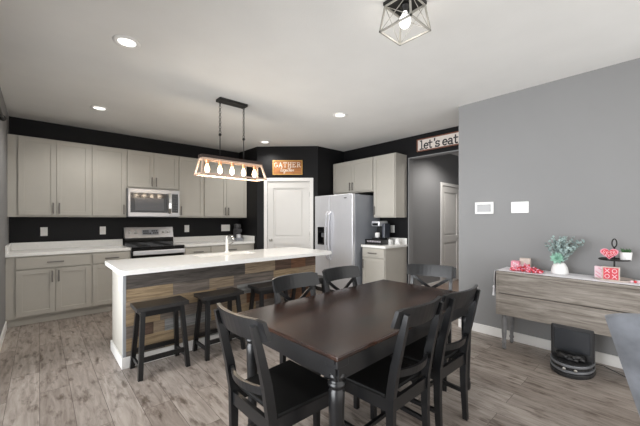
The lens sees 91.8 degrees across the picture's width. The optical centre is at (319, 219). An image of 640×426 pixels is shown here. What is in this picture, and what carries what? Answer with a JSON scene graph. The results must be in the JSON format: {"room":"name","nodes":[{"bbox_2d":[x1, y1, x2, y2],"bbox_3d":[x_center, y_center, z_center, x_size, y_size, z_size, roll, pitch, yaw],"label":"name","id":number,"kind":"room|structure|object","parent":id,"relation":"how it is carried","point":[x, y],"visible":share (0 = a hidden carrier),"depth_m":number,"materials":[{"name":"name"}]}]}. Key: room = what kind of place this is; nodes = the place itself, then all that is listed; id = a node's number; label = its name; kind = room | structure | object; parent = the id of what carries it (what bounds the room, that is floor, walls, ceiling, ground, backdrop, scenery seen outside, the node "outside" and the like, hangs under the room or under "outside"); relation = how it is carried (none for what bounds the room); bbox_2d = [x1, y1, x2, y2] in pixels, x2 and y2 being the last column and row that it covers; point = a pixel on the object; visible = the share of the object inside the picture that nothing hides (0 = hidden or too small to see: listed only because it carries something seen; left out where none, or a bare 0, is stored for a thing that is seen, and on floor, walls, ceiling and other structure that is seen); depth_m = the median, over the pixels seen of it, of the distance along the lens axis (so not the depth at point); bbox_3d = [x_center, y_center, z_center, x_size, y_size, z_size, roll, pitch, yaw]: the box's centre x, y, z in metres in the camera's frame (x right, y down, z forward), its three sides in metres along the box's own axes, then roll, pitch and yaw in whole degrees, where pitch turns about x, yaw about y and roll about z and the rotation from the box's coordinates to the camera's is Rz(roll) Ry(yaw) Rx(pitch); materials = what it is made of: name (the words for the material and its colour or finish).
{"room":"kitchen dining room","nodes":[
{"label":"kitchen dining room","id":0,"kind":"room"},
{"bbox_2d":[0,88,8,335],"bbox_3d":[-2.038,-0.038,1.681,0.150,2.743,6.726,0,0,-42],"label":"wall","id":1,"kind":"structure","parent":0,"point":[4,125],"depth_m":3.59,"materials":[{"name":"grey paint"}]},
{"bbox_2d":[0,321,6,349],"bbox_3d":[-3.285,1.283,3.184,0.014,0.100,1.590,0,0,-42],"label":"baseboard","id":2,"kind":"structure","parent":1,"relation":"attached to","point":[3,333],"depth_m":3.43,"materials":[{"name":"white paint"}]},
{"bbox_2d":[0,107,6,120],"bbox_3d":[-1.480,-0.857,1.251,0.101,0.080,3.752,0,0,-42],"label":"curtain rod","id":3,"kind":"object","parent":1,"relation":"attached to","point":[2,117],"visible":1,"depth_m":2.62,"materials":[{"name":"black metal"}]},
{"bbox_2d":[9,116,238,244],"bbox_3d":[-3.027,-0.038,5.400,3.670,2.743,0.120,0,0,-42],"label":"wall","id":4,"kind":"structure","parent":0,"point":[21,229],"depth_m":4.92,"materials":[{"name":"black paint"}]},
{"bbox_2d":[40,227,47,235],"bbox_3d":[-3.969,0.170,4.462,0.078,0.125,0.010,0,0,-42],"label":"wall outlet","id":5,"kind":"object","parent":4,"relation":"attached to","point":[43,230],"visible":1,"depth_m":4.46,"materials":[{"name":"white plastic"}]},
{"bbox_2d":[7,134,90,216],"bbox_3d":[-3.784,-0.572,4.379,0.873,1.067,0.377,0,0,-42],"label":"upper cabinet","id":6,"kind":"object","parent":4,"relation":"attached to","point":[46,177],"visible":1,"depth_m":4.24,"materials":[{"name":"beige paint"}]},
{"bbox_2d":[11,239,122,249],"bbox_3d":[-3.731,0.368,4.669,1.304,0.102,0.020,0,0,-42],"label":"backsplash","id":7,"kind":"structure","parent":4,"relation":"attached to","point":[111,242],"depth_m":4.60,"materials":[{"name":"white stone"}]},
{"bbox_2d":[100,226,105,233],"bbox_3d":[-3.451,0.170,4.930,0.078,0.125,0.010,0,0,-42],"label":"wall outlet","id":8,"kind":"object","parent":4,"relation":"attached to","point":[102,229],"visible":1,"depth_m":4.93,"materials":[{"name":"white plastic"}]},
{"bbox_2d":[91,145,126,216],"bbox_3d":[-3.294,-0.572,4.821,0.447,1.067,0.377,0,0,-42],"label":"upper cabinet","id":9,"kind":"object","parent":4,"relation":"attached to","point":[108,164],"visible":0.99,"depth_m":4.71,"materials":[{"name":"beige paint"}]},
{"bbox_2d":[127,149,177,190],"bbox_3d":[-2.841,-0.802,5.230,0.773,0.607,0.377,0,0,-42],"label":"upper cabinet","id":10,"kind":"object","parent":4,"relation":"attached to","point":[145,170],"visible":0.99,"depth_m":5.09,"materials":[{"name":"beige paint"}]},
{"bbox_2d":[127,188,179,217],"bbox_3d":[-2.807,-0.267,5.192,0.769,0.456,0.483,0,0,-42],"label":"microwave","id":11,"kind":"object","parent":10,"relation":"attached to","point":[140,202],"visible":1,"depth_m":5.04,"materials":[{"name":"metal"}]},
{"bbox_2d":[184,225,188,231],"bbox_3d":[-2.488,0.165,5.800,0.085,0.130,0.010,0,0,-42],"label":"wall outlet","id":12,"kind":"object","parent":4,"relation":"attached to","point":[186,227],"visible":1,"depth_m":5.79,"materials":[{"name":"white plastic"}]},
{"bbox_2d":[177,156,203,217],"bbox_3d":[-2.389,-0.572,5.639,0.446,1.067,0.377,0,0,-42],"label":"upper cabinet","id":13,"kind":"object","parent":4,"relation":"attached to","point":[191,187],"visible":0.88,"depth_m":5.52,"materials":[{"name":"beige paint"}]},
{"bbox_2d":[173,235,232,242],"bbox_3d":[-2.189,0.368,6.062,1.300,0.102,0.020,0,0,-42],"label":"backsplash","id":14,"kind":"structure","parent":4,"relation":"attached to","point":[223,237],"depth_m":5.94,"materials":[{"name":"white stone"}]},
{"bbox_2d":[204,161,246,217],"bbox_3d":[-1.899,-0.572,6.082,0.876,1.067,0.377,0,0,-42],"label":"upper cabinet","id":15,"kind":"object","parent":4,"relation":"attached to","point":[223,198],"visible":0.74,"depth_m":5.94,"materials":[{"name":"beige paint"}]},
{"bbox_2d":[221,225,229,230],"bbox_3d":[-1.920,0.165,6.313,0.185,0.130,0.010,0,0,-42],"label":"wall outlet","id":16,"kind":"object","parent":4,"relation":"attached to","point":[223,227],"visible":1,"depth_m":6.31,"materials":[{"name":"white plastic"}]},
{"bbox_2d":[239,147,256,249],"bbox_3d":[-1.419,-0.038,6.283,0.100,2.743,0.726,0,0,-42],"label":"wall","id":17,"kind":"structure","parent":0,"point":[249,224],"depth_m":6.17,"materials":[{"name":"black paint"}]},
{"bbox_2d":[257,146,317,288],"bbox_3d":[-0.626,-0.038,6.010,1.170,2.743,0.100,0,0,2],"label":"wall","id":18,"kind":"structure","parent":0,"point":[308,154],"depth_m":5.96,"materials":[{"name":"black paint"}]},
{"bbox_2d":[273,160,302,174],"bbox_3d":[-0.622,-1.000,5.947,0.573,0.277,0.023,0,0,2],"label":"wooden sign","id":19,"kind":"object","parent":18,"relation":"attached to","point":[280,167],"visible":1,"depth_m":5.94,"materials":[{"name":"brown wood"}]},
{"bbox_2d":[264,178,312,248],"bbox_3d":[-0.603,0.266,5.947,0.950,2.135,0.104,0,0,2],"label":"door","id":20,"kind":"structure","parent":18,"relation":"in","point":[290,200],"depth_m":5.97,"materials":[{"name":"paint"}]},
{"bbox_2d":[0,0,639,152],"bbox_3d":[-0.186,-1.460,3.435,5.250,0.100,6.846,0,0,-42],"label":"ceiling","id":21,"kind":"structure","parent":0,"point":[295,64],"depth_m":2.75,"materials":[{"name":"paint"}]},
{"bbox_2d":[90,105,108,110],"bbox_3d":[-2.783,-1.405,3.915,0.196,0.010,0.196,0,0,-42],"label":"recessed light","id":22,"kind":"object","parent":21,"relation":"in","point":[95,107],"visible":1,"depth_m":3.91,"materials":[{"name":"white paint"}]},
{"bbox_2d":[112,35,140,48],"bbox_3d":[-1.531,-1.405,2.461,0.196,0.010,0.196,0,0,-42],"label":"recessed light","id":23,"kind":"object","parent":21,"relation":"in","point":[124,41],"visible":1,"depth_m":2.45,"materials":[{"name":"white paint"}]},
{"bbox_2d":[194,97,266,181],"bbox_3d":[-1.051,-0.955,3.714,0.828,0.909,0.228,0,0,-42],"label":"linear chandelier","id":24,"kind":"object","parent":21,"relation":"hanging from","point":[220,159],"visible":1,"depth_m":3.67,"materials":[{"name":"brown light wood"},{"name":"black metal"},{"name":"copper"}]},
{"bbox_2d":[204,159,209,171],"bbox_3d":[-1.276,-0.615,3.510,0.058,0.157,0.056,0,0,-42],"label":"bulb","id":25,"kind":"object","parent":24,"relation":"attached to","point":[207,168],"depth_m":3.49,"materials":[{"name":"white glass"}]},
{"bbox_2d":[217,161,222,173],"bbox_3d":[-1.165,-0.615,3.611,0.058,0.157,0.056,0,0,-42],"label":"bulb","id":26,"kind":"object","parent":24,"relation":"attached to","point":[219,170],"depth_m":3.60,"materials":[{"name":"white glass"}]},
{"bbox_2d":[230,163,234,174],"bbox_3d":[-1.052,-0.615,3.712,0.058,0.157,0.056,0,0,-42],"label":"bulb","id":27,"kind":"object","parent":24,"relation":"attached to","point":[232,171],"depth_m":3.70,"materials":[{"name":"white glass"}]},
{"bbox_2d":[241,164,245,175],"bbox_3d":[-0.940,-0.615,3.813,0.058,0.157,0.056,0,0,-42],"label":"bulb","id":28,"kind":"object","parent":24,"relation":"attached to","point":[243,172],"depth_m":3.80,"materials":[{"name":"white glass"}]},
{"bbox_2d":[252,166,256,176],"bbox_3d":[-0.828,-0.615,3.915,0.058,0.157,0.056,0,0,-42],"label":"bulb","id":29,"kind":"object","parent":24,"relation":"attached to","point":[254,174],"depth_m":3.90,"materials":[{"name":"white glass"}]},
{"bbox_2d":[333,112,346,117],"bbox_3d":[0.270,-1.405,4.176,0.196,0.010,0.196,0,0,-42],"label":"recessed light","id":30,"kind":"object","parent":21,"relation":"in","point":[337,115],"visible":1,"depth_m":4.17,"materials":[{"name":"white paint"}]},
{"bbox_2d":[379,0,430,45],"bbox_3d":[0.549,-1.312,2.006,0.236,0.195,0.236,0,0,-42],"label":"ceiling light","id":31,"kind":"object","parent":21,"relation":"attached to","point":[402,9],"visible":1,"depth_m":1.99,"materials":[{"name":"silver metal"}]},
{"bbox_2d":[399,2,410,28],"bbox_3d":[0.549,-1.314,2.006,0.076,0.148,0.076,0,0,-42],"label":"bulb","id":32,"kind":"object","parent":31,"relation":"attached to","point":[404,6],"depth_m":1.99,"materials":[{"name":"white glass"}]},
{"bbox_2d":[0,279,639,425],"bbox_3d":[0.857,1.383,4.377,8.060,0.100,6.846,0,0,-42],"label":"floor","id":33,"kind":"structure","parent":0,"point":[66,371],"depth_m":2.45,"materials":[{"name":"wood"}]},
{"bbox_2d":[6,253,91,327],"bbox_3d":[-3.697,0.896,4.265,0.848,0.875,0.662,0,0,-42],"label":"base cabinet","id":34,"kind":"object","parent":33,"relation":"on","point":[43,288],"visible":1,"depth_m":4.02,"materials":[{"name":"beige paint"}]},
{"bbox_2d":[5,239,130,257],"bbox_3d":[-3.531,0.388,4.433,1.324,0.141,0.638,0,0,-42],"label":"countertop","id":35,"kind":"structure","parent":34,"relation":"on","point":[82,246],"depth_m":4.42,"materials":[{"name":"white stone"}]},
{"bbox_2d":[91,250,130,313],"bbox_3d":[-3.207,0.896,4.708,0.474,0.875,0.662,0,0,-42],"label":"base cabinet","id":36,"kind":"object","parent":33,"relation":"on","point":[101,274],"visible":0.53,"depth_m":4.43,"materials":[{"name":"beige paint"}]},
{"bbox_2d":[123,227,184,258],"bbox_3d":[-2.727,0.731,5.108,0.759,1.205,0.693,0,0,-42],"label":"range","id":37,"kind":"object","parent":33,"relation":"on","point":[144,242],"visible":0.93,"depth_m":5.13,"materials":[{"name":"silver metal"}]},
{"bbox_2d":[123,243,183,248],"bbox_3d":[-2.740,0.427,5.122,0.759,0.022,0.625,0,0,-42],"label":"cooktop","id":38,"kind":"object","parent":37,"relation":"in","point":[132,245],"depth_m":5.01,"materials":[{"name":"black glass"}]},
{"bbox_2d":[129,295,190,381],"bbox_3d":[-1.447,1.039,2.810,0.424,0.595,0.340,0,0,-42],"label":"counter stool","id":39,"kind":"object","parent":33,"relation":"on","point":[143,309],"visible":1,"depth_m":2.77,"materials":[{"name":"black wood"}]},
{"bbox_2d":[184,246,209,254],"bbox_3d":[-2.288,0.896,5.538,0.450,0.875,0.662,0,0,-42],"label":"base cabinet","id":40,"kind":"object","parent":33,"relation":"on","point":[200,249],"visible":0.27,"depth_m":5.31,"materials":[{"name":"beige paint"}]},
{"bbox_2d":[105,247,331,369],"bbox_3d":[-1.019,0.876,3.661,2.413,0.914,0.876,0,0,-42],"label":"kitchen island","id":41,"kind":"object","parent":33,"relation":"on","point":[134,280],"visible":0.74,"depth_m":3.14,"materials":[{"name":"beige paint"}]},
{"bbox_2d":[105,247,331,275],"bbox_3d":[-1.019,0.439,3.661,2.413,0.040,0.876,0,0,-42],"label":"island countertop","id":42,"kind":"structure","parent":41,"relation":"on","point":[123,267],"depth_m":3.27,"materials":[{"name":"white stone"}]},
{"bbox_2d":[225,235,233,251],"bbox_3d":[-1.129,0.306,3.978,0.116,0.226,0.219,0,0,-42],"label":"faucet","id":43,"kind":"object","parent":42,"relation":"on","point":[228,236],"visible":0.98,"depth_m":4.00,"materials":[{"name":"silver metal"}]},
{"bbox_2d":[192,287,245,360],"bbox_3d":[-1.033,1.039,3.184,0.424,0.595,0.340,0,0,-43],"label":"counter stool","id":44,"kind":"object","parent":33,"relation":"on","point":[228,295],"visible":0.91,"depth_m":3.13,"materials":[{"name":"black paint"}]},
{"bbox_2d":[210,243,253,252],"bbox_3d":[-1.799,0.896,5.980,0.868,0.875,0.662,0,0,-42],"label":"base cabinet","id":45,"kind":"object","parent":33,"relation":"on","point":[235,247],"visible":0.12,"depth_m":5.74,"materials":[{"name":"beige paint"}]},
{"bbox_2d":[173,235,254,246],"bbox_3d":[-1.975,0.388,5.840,1.320,0.141,0.638,0,0,-42],"label":"countertop","id":46,"kind":"structure","parent":45,"relation":"on","point":[195,241],"depth_m":5.88,"materials":[{"name":"white stone"}]},
{"bbox_2d":[233,224,242,240],"bbox_3d":[-1.674,0.251,6.305,0.150,0.337,0.180,0,0,-42],"label":"coffee grinder","id":47,"kind":"object","parent":46,"relation":"on","point":[236,232],"visible":0.96,"depth_m":6.25,"materials":[{"name":"grey plastic"}]},
{"bbox_2d":[247,281,287,309],"bbox_3d":[-0.586,1.039,3.595,0.424,0.595,0.340,0,0,-42],"label":"counter stool","id":48,"kind":"object","parent":33,"relation":"on","point":[263,288],"visible":0.34,"depth_m":3.50,"materials":[{"name":"black paint"}]},
{"bbox_2d":[214,303,328,425],"bbox_3d":[-0.234,0.879,1.609,0.529,0.909,0.436,0,0,-44],"label":"dining chair","id":49,"kind":"object","parent":33,"relation":"on","point":[289,393],"visible":0.94,"depth_m":1.52,"materials":[{"name":"black paint"}]},
{"bbox_2d":[291,275,324,299],"bbox_3d":[-0.141,1.039,3.997,0.424,0.595,0.340,0,0,-41],"label":"counter stool","id":50,"kind":"object","parent":33,"relation":"on","point":[320,277],"visible":0.1,"depth_m":3.96,"materials":[{"name":"black paint"}]},
{"bbox_2d":[272,272,359,425],"bbox_3d":[-0.044,0.879,2.244,0.436,0.909,0.529,0,0,-43],"label":"dining chair","id":51,"kind":"object","parent":33,"relation":"on","point":[304,279],"visible":0.25,"depth_m":2.34,"materials":[{"name":"black paint"}]},
{"bbox_2d":[322,265,360,292],"bbox_3d":[0.324,0.879,2.603,0.436,0.909,0.529,0,0,-41],"label":"dining chair","id":52,"kind":"object","parent":33,"relation":"on","point":[351,271],"visible":0.3,"depth_m":2.78,"materials":[{"name":"black paint"}]},
{"bbox_2d":[315,193,379,290],"bbox_3d":[0.470,0.438,5.745,0.828,1.780,0.955,0,0,-42],"label":"refrigerator","id":53,"kind":"object","parent":33,"relation":"on","point":[343,222],"visible":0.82,"depth_m":5.43,"materials":[{"name":"silver metal"}]},
{"bbox_2d":[237,279,470,425],"bbox_3d":[0.352,0.962,2.208,1.615,0.742,0.885,0,0,-44],"label":"dining table","id":54,"kind":"object","parent":33,"relation":"on","point":[337,334],"visible":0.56,"depth_m":1.77,"materials":[{"name":"black paint"}]},
{"bbox_2d":[362,247,406,283],"bbox_3d":[1.085,0.896,5.270,0.664,0.875,0.465,0,0,-42],"label":"base cabinet","id":55,"kind":"object","parent":33,"relation":"on","point":[377,263],"visible":0.75,"depth_m":5.10,"materials":[{"name":"beige paint"}]},
{"bbox_2d":[361,237,407,248],"bbox_3d":[1.096,0.388,5.279,0.635,0.141,0.500,0,0,-42],"label":"countertop","id":56,"kind":"structure","parent":55,"relation":"on","point":[403,241],"depth_m":5.19,"materials":[{"name":"white stone"}]},
{"bbox_2d":[365,239,387,244],"bbox_3d":[1.015,0.377,5.365,0.320,0.085,0.340,0,0,-42],"label":"pod drawer","id":57,"kind":"object","parent":56,"relation":"on","point":[367,241],"visible":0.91,"depth_m":5.25,"materials":[{"name":"black plastic"}]},
{"bbox_2d":[372,221,389,238],"bbox_3d":[1.046,0.178,5.349,0.254,0.310,0.215,0,0,-42],"label":"coffee maker","id":58,"kind":"object","parent":56,"relation":"on","point":[383,227],"visible":1,"depth_m":5.29,"materials":[{"name":"black plastic"}]},
{"bbox_2d":[395,238,399,244],"bbox_3d":[1.314,0.365,5.258,0.092,0.108,0.092,0,0,-42],"label":"canister","id":59,"kind":"object","parent":56,"relation":"on","point":[397,241],"visible":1,"depth_m":5.22,"materials":[{"name":"white ceramic"}]},
{"bbox_2d":[344,296,443,425],"bbox_3d":[0.382,0.879,1.768,0.436,0.909,0.529,0,0,-43],"label":"dining chair","id":60,"kind":"object","parent":33,"relation":"on","point":[378,384],"visible":0.82,"depth_m":1.65,"materials":[{"name":"black paint"}]},
{"bbox_2d":[381,285,480,425],"bbox_3d":[0.742,0.879,2.079,0.436,0.909,0.529,0,0,-41],"label":"dining chair","id":61,"kind":"object","parent":33,"relation":"on","point":[457,351],"visible":0.67,"depth_m":1.94,"materials":[{"name":"black paint"}]},
{"bbox_2d":[407,263,455,391],"bbox_3d":[0.933,0.879,2.729,0.436,0.909,0.529,0,0,31],"label":"dining chair","id":62,"kind":"object","parent":33,"relation":"on","point":[448,272],"visible":0.27,"depth_m":2.89,"materials":[{"name":"black paint"}]},
{"bbox_2d":[496,270,639,348],"bbox_3d":[2.546,0.931,2.667,0.342,0.805,1.785,0,0,-42],"label":"console table","id":63,"kind":"object","parent":33,"relation":"on","point":[623,298],"visible":0.95,"depth_m":2.82,"materials":[{"name":"grey wood"}]},
{"bbox_2d":[492,267,639,295],"bbox_3d":[2.475,0.658,2.750,0.312,0.273,1.662,0,0,-42],"label":"table runner","id":64,"kind":"object","parent":63,"relation":"on","point":[546,273],"visible":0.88,"depth_m":2.90,"materials":[{"name":"white fabric"}]},
{"bbox_2d":[511,260,519,267],"bbox_3d":[2.028,0.473,3.214,0.072,0.095,0.092,0,0,42],"label":"box","id":65,"kind":"object","parent":64,"relation":"on","point":[514,263],"visible":0.73,"depth_m":3.18,"materials":[{"name":"pink paint"}]},
{"bbox_2d":[520,258,530,268],"bbox_3d":[2.119,0.458,3.202,0.094,0.125,0.062,0,0,42],"label":"wood block","id":66,"kind":"object","parent":64,"relation":"on","point":[522,260],"visible":0.48,"depth_m":3.18,"materials":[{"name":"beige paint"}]},
{"bbox_2d":[509,263,543,273],"bbox_3d":[2.055,0.476,3.096,0.103,0.086,0.287,0,0,-42],"label":"bead garland","id":67,"kind":"object","parent":64,"relation":"on","point":[527,268],"visible":1,"depth_m":3.07,"materials":[{"name":"red paint"}]},
{"bbox_2d":[551,262,568,274],"bbox_3d":[2.292,0.462,2.967,0.136,0.118,0.136,0,0,-42],"label":"flower vase","id":68,"kind":"object","parent":64,"relation":"on","point":[559,269],"visible":0.83,"depth_m":2.92,"materials":[{"name":"white ceramic"}]},
{"bbox_2d":[544,235,584,263],"bbox_3d":[2.315,0.295,2.957,0.261,0.293,0.232,0,0,14],"label":"bunch","id":69,"kind":"object","parent":68,"relation":"in","point":[560,252],"visible":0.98,"depth_m":2.92,"materials":[{"name":"green plant"}]},
{"bbox_2d":[595,238,635,282],"bbox_3d":[2.554,0.341,2.692,0.260,0.359,0.260,0,0,-42],"label":"tiered stand","id":70,"kind":"object","parent":64,"relation":"on","point":[622,279],"visible":0.73,"depth_m":2.68,"materials":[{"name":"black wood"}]},
{"bbox_2d":[594,266,601,277],"bbox_3d":[2.483,0.462,2.729,0.037,0.105,0.100,0,0,-32],"label":"block","id":71,"kind":"object","parent":70,"relation":"on","point":[597,269],"visible":0.54,"depth_m":2.74,"materials":[{"name":"pink paint"}]},
{"bbox_2d":[600,248,618,258],"bbox_3d":[2.496,0.297,2.677,0.021,0.095,0.118,0,0,-42],"label":"heart sign","id":72,"kind":"object","parent":70,"relation":"on","point":[613,252],"visible":0.99,"depth_m":2.67,"materials":[{"name":"pink paint"}]},
{"bbox_2d":[602,266,619,280],"bbox_3d":[2.480,0.458,2.645,0.032,0.114,0.112,0,0,-44],"label":"block","id":73,"kind":"object","parent":70,"relation":"on","point":[609,273],"visible":1,"depth_m":2.63,"materials":[{"name":"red wood"}]},
{"bbox_2d":[599,257,630,261],"bbox_3d":[2.554,0.344,2.692,0.210,0.013,0.210,0,0,-42],"label":"tray","id":74,"kind":"object","parent":70,"relation":"on","point":[613,259],"depth_m":2.68,"materials":[{"name":"black metal"}]},
{"bbox_2d":[595,277,635,282],"bbox_3d":[2.554,0.514,2.692,0.260,0.013,0.260,0,0,-42],"label":"tray","id":75,"kind":"object","parent":70,"relation":"on","point":[625,280],"depth_m":2.63,"materials":[{"name":"beige wood"}]},
{"bbox_2d":[619,249,631,259],"bbox_3d":[2.598,0.292,2.637,0.083,0.105,0.082,0,0,-42],"label":"potted plant","id":76,"kind":"object","parent":70,"relation":"on","point":[626,254],"visible":0.98,"depth_m":2.62,"materials":[{"name":"green plant"}]},
{"bbox_2d":[550,323,624,379],"bbox_3d":[2.341,1.141,2.536,0.291,0.385,0.775,0,0,-42],"label":"pet feeder","id":77,"kind":"object","parent":33,"relation":"on","point":[572,356],"visible":0.98,"depth_m":2.69,"materials":[{"name":"black plastic"}]},
{"bbox_2d":[605,313,639,416],"bbox_3d":[1.806,0.881,1.498,0.629,0.906,0.542,0,0,44],"label":"upholstered chair","id":78,"kind":"object","parent":33,"relation":"on","point":[624,328],"visible":1,"depth_m":1.51,"materials":[{"name":"grey fabric"}]},
{"bbox_2d":[318,146,343,195],"bbox_3d":[0.191,-0.038,6.217,0.720,2.743,0.100,0,0,-42],"label":"wall","id":79,"kind":"structure","parent":0,"point":[327,157],"depth_m":6.09,"materials":[{"name":"black paint"}]},
{"bbox_2d":[344,126,458,282],"bbox_3d":[1.433,-0.038,5.469,0.120,2.743,2.875,0,0,-42],"label":"wall","id":80,"kind":"structure","parent":0,"point":[400,146],"depth_m":5.40,"materials":[{"name":"black paint"}]},
{"bbox_2d":[333,157,373,194],"bbox_3d":[0.706,-0.802,5.901,0.379,0.607,1.000,0,0,-42],"label":"upper cabinet","id":81,"kind":"object","parent":80,"relation":"attached to","point":[355,176],"visible":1,"depth_m":5.76,"materials":[{"name":"beige paint"}]},
{"bbox_2d":[373,153,406,217],"bbox_3d":[1.195,-0.572,5.360,0.379,1.067,0.452,0,0,-42],"label":"upper cabinet","id":82,"kind":"object","parent":80,"relation":"attached to","point":[390,170],"visible":1,"depth_m":5.23,"materials":[{"name":"beige paint"}]},
{"bbox_2d":[391,225,394,232],"bbox_3d":[1.293,0.163,5.528,0.010,0.130,0.080,0,0,-42],"label":"wall outlet","id":83,"kind":"object","parent":80,"relation":"attached to","point":[392,226],"visible":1,"depth_m":5.52,"materials":[{"name":"white plastic"}]},
{"bbox_2d":[387,237,406,243],"bbox_3d":[1.322,0.368,5.487,0.020,0.102,0.490,0,0,-42],"label":"backsplash","id":84,"kind":"structure","parent":80,"relation":"attached to","point":[402,240],"depth_m":5.37,"materials":[{"name":"white stone"}]},
{"bbox_2d":[408,158,412,283],"bbox_3d":[1.556,0.140,5.333,0.128,2.387,0.015,0,0,-42],"label":"trim","id":85,"kind":"structure","parent":80,"relation":"attached to","point":[410,161],"depth_m":5.32,"materials":[{"name":"grey paint"}]},
{"bbox_2d":[409,150,458,159],"bbox_3d":[1.959,-1.046,4.887,0.128,0.015,1.186,0,0,-42],"label":"trim","id":86,"kind":"structure","parent":80,"relation":"attached to","point":[453,151],"depth_m":4.97,"materials":[{"name":"grey paint"}]},
{"bbox_2d":[417,131,458,151],"bbox_3d":[1.898,-1.226,4.845,0.025,0.202,0.845,0,0,-42],"label":"wooden sign","id":87,"kind":"object","parent":80,"relation":"attached to","point":[448,139],"visible":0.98,"depth_m":4.88,"materials":[{"name":"white wood"}]},
{"bbox_2d":[413,154,458,284],"bbox_3d":[2.518,-0.038,6.454,2.810,2.743,0.100,0,0,-42],"label":"wall","id":88,"kind":"structure","parent":0,"point":[428,173],"depth_m":6.04,"materials":[{"name":"paint"}]},
{"bbox_2d":[421,280,440,286],"bbox_3d":[1.985,1.283,5.895,1.250,0.100,0.014,0,0,-42],"label":"baseboard","id":89,"kind":"structure","parent":88,"relation":"attached to","point":[436,282],"depth_m":6.11,"materials":[{"name":"white paint"}]},
{"bbox_2d":[440,182,458,284],"bbox_3d":[2.816,0.283,6.639,0.950,2.100,0.104,0,0,-42],"label":"door","id":90,"kind":"structure","parent":88,"relation":"in","point":[449,196],"depth_m":6.62,"materials":[{"name":"paint"}]},
{"bbox_2d":[459,58,639,356],"bbox_3d":[2.892,-0.038,3.260,0.916,2.743,2.460,0,0,-42],"label":"wall","id":91,"kind":"structure","parent":0,"point":[568,147],"depth_m":3.18,"materials":[{"name":"grey paint"}]},
{"bbox_2d":[475,202,493,213],"bbox_3d":[1.922,-0.137,3.633,0.024,0.140,0.204,0,0,-42],"label":"panel","id":92,"kind":"object","parent":91,"relation":"attached to","point":[480,207],"visible":1,"depth_m":3.62,"materials":[{"name":"white plastic"}]},
{"bbox_2d":[511,201,528,212],"bbox_3d":[2.169,-0.135,3.370,0.011,0.122,0.165,0,0,-42],"label":"wall switch","id":93,"kind":"object","parent":91,"relation":"attached to","point":[516,207],"visible":1,"depth_m":3.36,"materials":[{"name":"white plastic"}]},
{"bbox_2d":[458,319,622,368],"bbox_3d":[2.547,1.283,2.949,0.014,0.100,2.460,0,0,-42],"label":"baseboard","id":94,"kind":"structure","parent":91,"relation":"attached to","point":[603,358],"depth_m":3.28,"materials":[{"name":"white paint"}]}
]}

